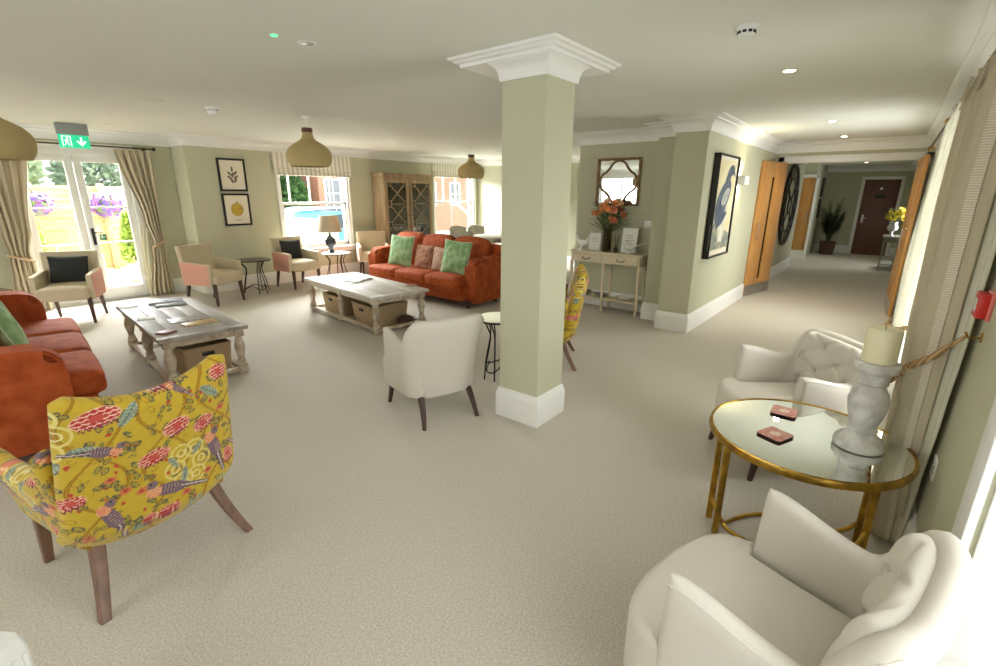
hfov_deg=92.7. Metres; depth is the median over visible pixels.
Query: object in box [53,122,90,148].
exit sign
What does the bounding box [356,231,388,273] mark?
upholstered armchair
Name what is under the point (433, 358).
tub chair
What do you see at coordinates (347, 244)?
window
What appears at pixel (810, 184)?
door
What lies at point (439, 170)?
blind
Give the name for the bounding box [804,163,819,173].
wall
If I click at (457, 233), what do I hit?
dining chair
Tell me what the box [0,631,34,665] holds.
armchair
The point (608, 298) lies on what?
shelf
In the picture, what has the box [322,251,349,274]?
side table
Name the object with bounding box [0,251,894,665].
floor
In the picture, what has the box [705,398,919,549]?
table
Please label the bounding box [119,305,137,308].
menu card
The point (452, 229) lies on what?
dining chair
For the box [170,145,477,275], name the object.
wall
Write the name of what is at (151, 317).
menu card
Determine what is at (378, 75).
ceiling
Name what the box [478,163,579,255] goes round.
wall
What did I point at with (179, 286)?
baseboard
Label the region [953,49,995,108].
pole
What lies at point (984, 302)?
fire alarm
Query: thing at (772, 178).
door
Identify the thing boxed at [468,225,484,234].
dining chair
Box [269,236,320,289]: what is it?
upholstered armchair
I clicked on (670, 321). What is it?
baseboard
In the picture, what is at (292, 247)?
cushion
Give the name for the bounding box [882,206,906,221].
flowers
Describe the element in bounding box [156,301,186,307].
book
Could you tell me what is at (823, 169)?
wall
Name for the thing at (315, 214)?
car
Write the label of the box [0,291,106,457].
sofa
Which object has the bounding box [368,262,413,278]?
seat cushion
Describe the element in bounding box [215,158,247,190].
framed print
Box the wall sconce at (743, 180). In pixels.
[737,176,749,184]
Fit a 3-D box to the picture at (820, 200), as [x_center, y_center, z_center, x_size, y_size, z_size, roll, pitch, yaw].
[9.277,-3.606,13.735,0.030,0.520,0.450,13,21,37]
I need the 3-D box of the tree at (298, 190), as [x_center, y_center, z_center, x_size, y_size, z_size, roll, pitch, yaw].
[-10.982,-6.860,22.170,3.558,5.018,4.214,13,21,37]
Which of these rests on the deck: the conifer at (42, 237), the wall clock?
the conifer at (42, 237)
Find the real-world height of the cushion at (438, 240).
0.616 m
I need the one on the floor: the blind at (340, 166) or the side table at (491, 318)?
the side table at (491, 318)
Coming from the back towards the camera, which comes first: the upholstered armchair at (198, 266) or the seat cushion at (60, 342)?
the upholstered armchair at (198, 266)
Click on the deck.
(116, 277)
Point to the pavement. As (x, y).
(439, 231)
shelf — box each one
[389,211,427,213]
[390,228,429,231]
[585,293,642,304]
[880,260,892,265]
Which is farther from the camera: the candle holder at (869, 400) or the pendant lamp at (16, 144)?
the pendant lamp at (16, 144)
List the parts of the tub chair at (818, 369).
leg, leg, seat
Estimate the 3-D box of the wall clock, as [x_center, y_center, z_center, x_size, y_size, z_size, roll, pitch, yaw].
[5.947,-2.606,9.699,0.058,1.608,1.608,13,21,37]
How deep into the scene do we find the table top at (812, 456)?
2.08 m
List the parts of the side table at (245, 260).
leg, leg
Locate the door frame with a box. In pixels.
[778,151,934,304]
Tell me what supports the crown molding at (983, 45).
attached to the wall at (676, 172)
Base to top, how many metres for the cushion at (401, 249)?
0.509 m
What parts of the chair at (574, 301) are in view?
arm, arm, leg, leg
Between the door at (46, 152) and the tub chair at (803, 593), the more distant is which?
the door at (46, 152)
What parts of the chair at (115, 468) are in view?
leg, arm, leg, backrest, leg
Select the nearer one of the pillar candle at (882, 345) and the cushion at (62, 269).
the pillar candle at (882, 345)
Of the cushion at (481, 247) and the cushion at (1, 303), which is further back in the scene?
the cushion at (481, 247)
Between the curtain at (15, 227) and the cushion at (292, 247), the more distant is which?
the cushion at (292, 247)
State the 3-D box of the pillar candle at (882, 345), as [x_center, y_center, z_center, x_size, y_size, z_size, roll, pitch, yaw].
[1.584,0.044,1.958,0.120,0.152,0.120,13,21,37]
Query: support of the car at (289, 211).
on the pavement
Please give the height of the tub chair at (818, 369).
0.792 m
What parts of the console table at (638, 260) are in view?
leg, drawer, leg, frame, leg, drawer, leg, leg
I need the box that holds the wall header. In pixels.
[774,148,936,175]
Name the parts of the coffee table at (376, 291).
leg, leg, leg, leg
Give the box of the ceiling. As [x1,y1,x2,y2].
[0,0,992,165]
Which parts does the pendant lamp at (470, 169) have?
lamp shade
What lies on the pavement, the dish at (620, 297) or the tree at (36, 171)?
the tree at (36, 171)
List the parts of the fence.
post, post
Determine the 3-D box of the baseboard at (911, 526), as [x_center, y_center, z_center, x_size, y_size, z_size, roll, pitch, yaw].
[3.778,0.277,4.447,0.022,0.225,7.620,13,21,37]
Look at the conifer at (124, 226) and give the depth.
8.72 m
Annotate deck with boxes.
[107,267,141,286]
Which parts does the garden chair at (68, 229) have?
backrest, leg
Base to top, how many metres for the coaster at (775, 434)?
0.007 m
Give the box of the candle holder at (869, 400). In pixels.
[832,356,902,455]
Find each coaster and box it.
[757,426,793,442]
[770,405,797,418]
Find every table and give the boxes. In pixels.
[116,296,248,381]
[238,258,270,294]
[304,272,428,334]
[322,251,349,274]
[473,232,500,243]
[481,312,499,381]
[569,248,647,315]
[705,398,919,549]
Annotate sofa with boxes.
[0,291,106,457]
[368,231,500,308]
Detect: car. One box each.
[284,206,342,217]
[292,210,344,240]
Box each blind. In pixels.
[270,152,352,177]
[432,163,460,177]
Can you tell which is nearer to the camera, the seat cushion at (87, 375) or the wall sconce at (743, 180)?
the seat cushion at (87, 375)
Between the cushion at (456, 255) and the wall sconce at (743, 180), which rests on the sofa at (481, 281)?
the cushion at (456, 255)
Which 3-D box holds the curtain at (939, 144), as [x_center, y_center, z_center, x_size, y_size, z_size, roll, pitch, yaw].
[3.994,-0.753,4.552,0.090,2.124,1.354,13,21,37]
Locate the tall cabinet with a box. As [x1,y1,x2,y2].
[370,173,432,244]
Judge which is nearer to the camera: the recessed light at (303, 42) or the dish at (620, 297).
the recessed light at (303, 42)
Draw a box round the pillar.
[447,33,621,427]
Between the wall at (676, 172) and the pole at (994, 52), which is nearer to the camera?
the pole at (994, 52)
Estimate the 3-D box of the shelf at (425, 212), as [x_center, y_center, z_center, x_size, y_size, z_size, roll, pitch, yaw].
[-2.063,-2.636,10.394,0.290,0.020,1.250,13,21,37]
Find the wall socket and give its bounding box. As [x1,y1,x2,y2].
[930,454,938,481]
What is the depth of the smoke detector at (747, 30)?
2.40 m
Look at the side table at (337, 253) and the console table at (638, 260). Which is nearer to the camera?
the console table at (638, 260)
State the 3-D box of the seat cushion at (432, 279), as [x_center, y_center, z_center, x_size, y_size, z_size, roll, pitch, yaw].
[-0.642,-0.828,7.229,0.700,0.204,0.725,13,21,37]
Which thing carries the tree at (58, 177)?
on the pavement
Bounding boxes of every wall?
[0,138,186,291]
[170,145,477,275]
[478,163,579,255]
[574,130,805,314]
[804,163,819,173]
[806,163,827,254]
[814,171,914,254]
[915,254,995,557]
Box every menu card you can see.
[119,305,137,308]
[137,316,155,320]
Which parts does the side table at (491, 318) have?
leg, leg, leg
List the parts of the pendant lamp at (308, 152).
lamp shade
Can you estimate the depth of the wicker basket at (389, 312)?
5.95 m
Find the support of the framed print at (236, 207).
attached to the wall at (194, 167)
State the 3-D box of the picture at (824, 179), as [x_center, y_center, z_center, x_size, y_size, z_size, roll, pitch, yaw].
[9.281,-4.162,13.572,0.030,0.520,0.450,13,21,37]
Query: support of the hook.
attached to the wall at (965, 418)
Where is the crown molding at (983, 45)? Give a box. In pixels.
[11,0,995,171]
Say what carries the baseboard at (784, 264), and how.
attached to the wall at (676, 172)
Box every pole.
[36,141,155,150]
[927,117,950,150]
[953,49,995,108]
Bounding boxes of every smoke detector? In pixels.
[204,106,219,115]
[735,23,758,38]
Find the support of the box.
on the floor
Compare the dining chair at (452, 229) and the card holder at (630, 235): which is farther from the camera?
the dining chair at (452, 229)
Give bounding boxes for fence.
[28,183,134,268]
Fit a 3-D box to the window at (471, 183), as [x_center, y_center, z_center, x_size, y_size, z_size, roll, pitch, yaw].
[-1.111,-3.198,11.867,0.290,1.695,1.580,13,21,37]
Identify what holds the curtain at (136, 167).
hanging from the pole at (142, 149)
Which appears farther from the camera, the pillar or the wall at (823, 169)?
the wall at (823, 169)
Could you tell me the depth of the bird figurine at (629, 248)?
6.42 m
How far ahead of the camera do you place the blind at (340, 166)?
8.79 m
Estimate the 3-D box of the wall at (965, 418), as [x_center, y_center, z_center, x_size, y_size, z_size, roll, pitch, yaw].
[4.890,-1.087,5.208,0.300,2.430,20.800,13,21,37]
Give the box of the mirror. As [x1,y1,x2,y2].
[595,157,642,205]
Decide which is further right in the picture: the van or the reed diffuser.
the reed diffuser
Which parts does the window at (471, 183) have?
sash, sash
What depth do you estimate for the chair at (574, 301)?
4.37 m
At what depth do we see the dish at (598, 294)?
6.90 m
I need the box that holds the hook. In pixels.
[964,332,983,342]
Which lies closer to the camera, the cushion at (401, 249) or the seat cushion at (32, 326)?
the seat cushion at (32, 326)
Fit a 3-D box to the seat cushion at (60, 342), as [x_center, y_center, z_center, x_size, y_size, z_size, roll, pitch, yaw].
[-3.635,0.188,3.682,0.700,0.204,0.725,16,22,43]
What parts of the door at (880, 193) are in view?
name plate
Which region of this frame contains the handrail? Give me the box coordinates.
[449,197,467,225]
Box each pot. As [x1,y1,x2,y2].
[818,241,836,254]
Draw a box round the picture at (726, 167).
[702,152,740,258]
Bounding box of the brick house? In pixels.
[300,176,467,230]
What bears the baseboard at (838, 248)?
attached to the wall at (839, 186)
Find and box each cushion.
[0,300,10,313]
[0,305,28,345]
[0,332,91,353]
[19,317,81,337]
[47,256,88,282]
[59,350,106,396]
[279,240,302,258]
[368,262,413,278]
[388,234,414,266]
[395,266,438,283]
[414,244,433,268]
[422,234,455,264]
[424,271,464,288]
[431,246,443,270]
[440,239,472,274]
[454,236,491,263]
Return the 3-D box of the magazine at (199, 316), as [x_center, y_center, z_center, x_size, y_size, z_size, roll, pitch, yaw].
[-2.893,-0.132,4.433,0.290,0.006,0.220,-15,22,-42]
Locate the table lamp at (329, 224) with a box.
[317,215,341,252]
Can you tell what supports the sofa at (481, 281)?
on the floor
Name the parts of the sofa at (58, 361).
arm, arm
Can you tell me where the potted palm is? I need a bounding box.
[818,199,846,254]
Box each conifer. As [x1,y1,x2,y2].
[34,213,52,251]
[117,208,141,280]
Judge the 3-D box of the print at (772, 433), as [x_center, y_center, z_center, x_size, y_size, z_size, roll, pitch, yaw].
[1.269,0.460,2.174,0.048,0.001,0.043,-8,18,-27]
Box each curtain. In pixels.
[0,160,52,310]
[114,149,174,295]
[870,53,995,543]
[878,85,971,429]
[893,132,943,313]
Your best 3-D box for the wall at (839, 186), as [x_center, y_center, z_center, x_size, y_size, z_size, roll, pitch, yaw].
[10.202,-3.563,13.807,2.900,2.430,0.200,13,21,37]
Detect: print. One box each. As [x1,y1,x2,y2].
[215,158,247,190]
[221,193,252,225]
[770,431,780,435]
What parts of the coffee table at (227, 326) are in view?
leg, leg, leg, leg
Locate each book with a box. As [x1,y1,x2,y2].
[149,297,182,304]
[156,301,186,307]
[342,277,373,282]
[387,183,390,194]
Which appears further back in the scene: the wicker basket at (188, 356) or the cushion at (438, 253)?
the cushion at (438, 253)
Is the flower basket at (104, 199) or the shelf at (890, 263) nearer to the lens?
the flower basket at (104, 199)
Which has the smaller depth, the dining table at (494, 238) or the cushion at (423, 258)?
the cushion at (423, 258)
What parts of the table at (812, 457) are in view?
leg, leg, leg, leg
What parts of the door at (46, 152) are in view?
handle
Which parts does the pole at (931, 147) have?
rod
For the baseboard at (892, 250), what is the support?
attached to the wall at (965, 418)
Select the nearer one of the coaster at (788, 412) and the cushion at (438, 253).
the coaster at (788, 412)
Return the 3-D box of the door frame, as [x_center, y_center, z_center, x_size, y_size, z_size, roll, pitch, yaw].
[5.458,-1.692,7.659,1.940,2.225,0.188,13,21,37]
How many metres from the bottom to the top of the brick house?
6.800 m
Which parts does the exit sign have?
sign plate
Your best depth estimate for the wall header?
7.25 m
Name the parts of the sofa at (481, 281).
arm, leg, arm, backrest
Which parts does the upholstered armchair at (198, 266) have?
leg, panel, backrest, arm, leg, seat, arm, leg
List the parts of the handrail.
rail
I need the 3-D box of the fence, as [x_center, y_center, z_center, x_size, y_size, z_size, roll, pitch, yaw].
[-9.525,-1.830,8.666,0.119,1.780,6.500,13,21,37]
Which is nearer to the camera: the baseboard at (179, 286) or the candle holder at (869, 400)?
the candle holder at (869, 400)
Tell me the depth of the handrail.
25.06 m
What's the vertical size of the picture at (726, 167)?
1.205 m
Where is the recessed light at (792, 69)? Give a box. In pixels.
[781,68,797,72]
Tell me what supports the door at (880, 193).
in the wall at (839, 186)
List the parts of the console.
leg, frame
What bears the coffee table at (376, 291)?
on the floor
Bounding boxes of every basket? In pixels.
[28,188,56,215]
[89,187,126,218]
[172,338,231,373]
[322,291,356,315]
[351,300,407,327]
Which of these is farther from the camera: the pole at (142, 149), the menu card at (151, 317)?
the pole at (142, 149)
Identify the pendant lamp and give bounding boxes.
[0,117,37,160]
[286,115,331,167]
[458,146,484,178]
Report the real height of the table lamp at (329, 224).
0.665 m
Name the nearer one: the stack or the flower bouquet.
the stack
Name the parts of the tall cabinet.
door, cornice, door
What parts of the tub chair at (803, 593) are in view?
seat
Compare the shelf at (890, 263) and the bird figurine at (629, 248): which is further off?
the shelf at (890, 263)
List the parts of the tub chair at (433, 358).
leg, leg, seat, leg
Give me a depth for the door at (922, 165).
6.46 m
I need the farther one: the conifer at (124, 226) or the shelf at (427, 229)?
the shelf at (427, 229)
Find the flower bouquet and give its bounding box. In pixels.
[588,198,630,247]
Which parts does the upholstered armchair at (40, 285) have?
arm, leg, seat, backrest, leg, arm, panel, leg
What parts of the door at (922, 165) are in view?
kick plate, pull handle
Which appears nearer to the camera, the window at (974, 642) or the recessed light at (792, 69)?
the window at (974, 642)
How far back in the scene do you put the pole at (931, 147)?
4.58 m
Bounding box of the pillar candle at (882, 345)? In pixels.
[861,325,904,365]
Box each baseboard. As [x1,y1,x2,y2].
[172,278,206,293]
[206,256,743,332]
[769,257,789,278]
[812,244,847,252]
[888,248,894,255]
[902,500,917,536]
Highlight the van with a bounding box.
[285,217,338,243]
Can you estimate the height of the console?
0.752 m
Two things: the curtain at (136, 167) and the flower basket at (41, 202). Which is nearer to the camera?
the curtain at (136, 167)
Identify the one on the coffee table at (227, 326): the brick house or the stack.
the stack
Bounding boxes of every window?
[275,175,355,252]
[431,168,475,234]
[933,396,995,665]
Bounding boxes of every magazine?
[167,314,208,323]
[181,318,218,326]
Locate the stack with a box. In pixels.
[155,329,176,334]
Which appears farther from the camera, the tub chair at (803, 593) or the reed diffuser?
the reed diffuser
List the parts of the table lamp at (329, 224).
lamp shade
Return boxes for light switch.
[644,221,650,227]
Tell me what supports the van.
on the pavement
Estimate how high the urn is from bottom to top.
0.310 m
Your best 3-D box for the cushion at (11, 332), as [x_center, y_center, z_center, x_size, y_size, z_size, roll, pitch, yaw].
[-3.522,-0.033,3.395,0.194,0.452,0.489,-15,22,-42]
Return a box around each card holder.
[588,232,601,250]
[620,228,638,253]
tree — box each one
[27,160,49,185]
[43,156,121,186]
[279,175,310,208]
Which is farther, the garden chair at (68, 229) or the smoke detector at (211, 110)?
the garden chair at (68, 229)
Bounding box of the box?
[397,314,413,326]
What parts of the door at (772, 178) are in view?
kick plate, vision panel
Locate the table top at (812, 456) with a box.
[713,399,914,482]
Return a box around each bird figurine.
[575,233,590,249]
[623,241,646,253]
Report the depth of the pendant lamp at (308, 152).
5.31 m
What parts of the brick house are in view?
pane, pane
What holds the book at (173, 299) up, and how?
on the coffee table at (227, 326)
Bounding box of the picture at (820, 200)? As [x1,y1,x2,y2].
[816,199,821,217]
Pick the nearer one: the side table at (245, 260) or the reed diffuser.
the reed diffuser
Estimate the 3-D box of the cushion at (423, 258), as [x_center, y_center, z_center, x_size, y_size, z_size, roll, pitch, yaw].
[-1.189,-1.220,7.607,0.408,0.375,0.154,14,21,40]
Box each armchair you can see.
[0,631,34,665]
[27,250,108,322]
[175,243,244,306]
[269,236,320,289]
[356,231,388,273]
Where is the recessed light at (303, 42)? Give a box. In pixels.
[297,40,316,45]
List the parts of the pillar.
ceiling moulding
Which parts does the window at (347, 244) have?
sash, sash, sill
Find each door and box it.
[28,140,151,308]
[743,160,787,295]
[790,174,820,258]
[847,176,906,255]
[884,154,930,315]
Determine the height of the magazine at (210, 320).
0.006 m
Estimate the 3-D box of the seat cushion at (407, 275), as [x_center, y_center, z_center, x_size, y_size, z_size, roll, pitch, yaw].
[-1.176,-0.952,7.641,0.700,0.204,0.725,13,21,37]
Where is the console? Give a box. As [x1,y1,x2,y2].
[877,234,899,270]
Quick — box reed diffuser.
[613,235,620,251]
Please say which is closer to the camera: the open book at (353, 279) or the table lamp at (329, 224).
the open book at (353, 279)
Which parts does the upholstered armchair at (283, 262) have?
leg, panel, arm, backrest, leg, seat, arm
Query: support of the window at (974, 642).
in the wall at (965, 418)
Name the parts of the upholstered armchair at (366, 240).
panel, arm, leg, seat, backrest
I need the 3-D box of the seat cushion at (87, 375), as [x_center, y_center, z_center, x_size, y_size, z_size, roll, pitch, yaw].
[-3.148,0.327,3.217,0.700,0.204,0.725,16,22,43]
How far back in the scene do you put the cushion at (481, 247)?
7.17 m
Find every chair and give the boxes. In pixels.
[0,354,253,625]
[53,227,107,276]
[382,313,482,430]
[449,226,465,235]
[453,230,472,237]
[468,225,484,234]
[563,264,588,370]
[624,488,973,665]
[708,328,863,480]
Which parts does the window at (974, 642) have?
sill, architrave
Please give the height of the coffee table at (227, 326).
0.460 m
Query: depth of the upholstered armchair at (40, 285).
5.95 m
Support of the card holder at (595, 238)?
on the console table at (638, 260)
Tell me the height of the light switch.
0.090 m
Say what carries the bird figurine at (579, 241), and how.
on the console table at (638, 260)
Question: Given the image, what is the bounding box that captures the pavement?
[50,228,467,268]
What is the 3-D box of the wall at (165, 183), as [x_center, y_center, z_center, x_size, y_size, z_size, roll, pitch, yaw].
[-7.195,-1.265,5.524,0.200,2.430,6.180,13,21,37]
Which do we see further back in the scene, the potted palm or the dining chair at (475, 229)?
the potted palm
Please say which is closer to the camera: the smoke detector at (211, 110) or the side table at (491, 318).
the side table at (491, 318)
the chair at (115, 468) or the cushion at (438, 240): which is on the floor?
the chair at (115, 468)
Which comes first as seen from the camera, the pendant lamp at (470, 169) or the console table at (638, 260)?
the console table at (638, 260)
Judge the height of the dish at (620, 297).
0.050 m
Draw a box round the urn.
[887,222,898,235]
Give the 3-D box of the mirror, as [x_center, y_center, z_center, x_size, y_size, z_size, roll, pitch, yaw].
[1.658,-2.086,6.569,0.640,0.630,0.032,13,21,37]
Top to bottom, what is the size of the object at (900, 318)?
2.123 m
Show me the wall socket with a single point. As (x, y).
(935, 462)
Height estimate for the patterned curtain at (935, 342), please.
2.123 m
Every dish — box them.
[594,292,608,296]
[616,295,631,300]
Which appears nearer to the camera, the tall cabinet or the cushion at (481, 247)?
the cushion at (481, 247)
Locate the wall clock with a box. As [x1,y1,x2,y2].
[778,164,799,244]
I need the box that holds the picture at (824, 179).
[820,177,825,196]

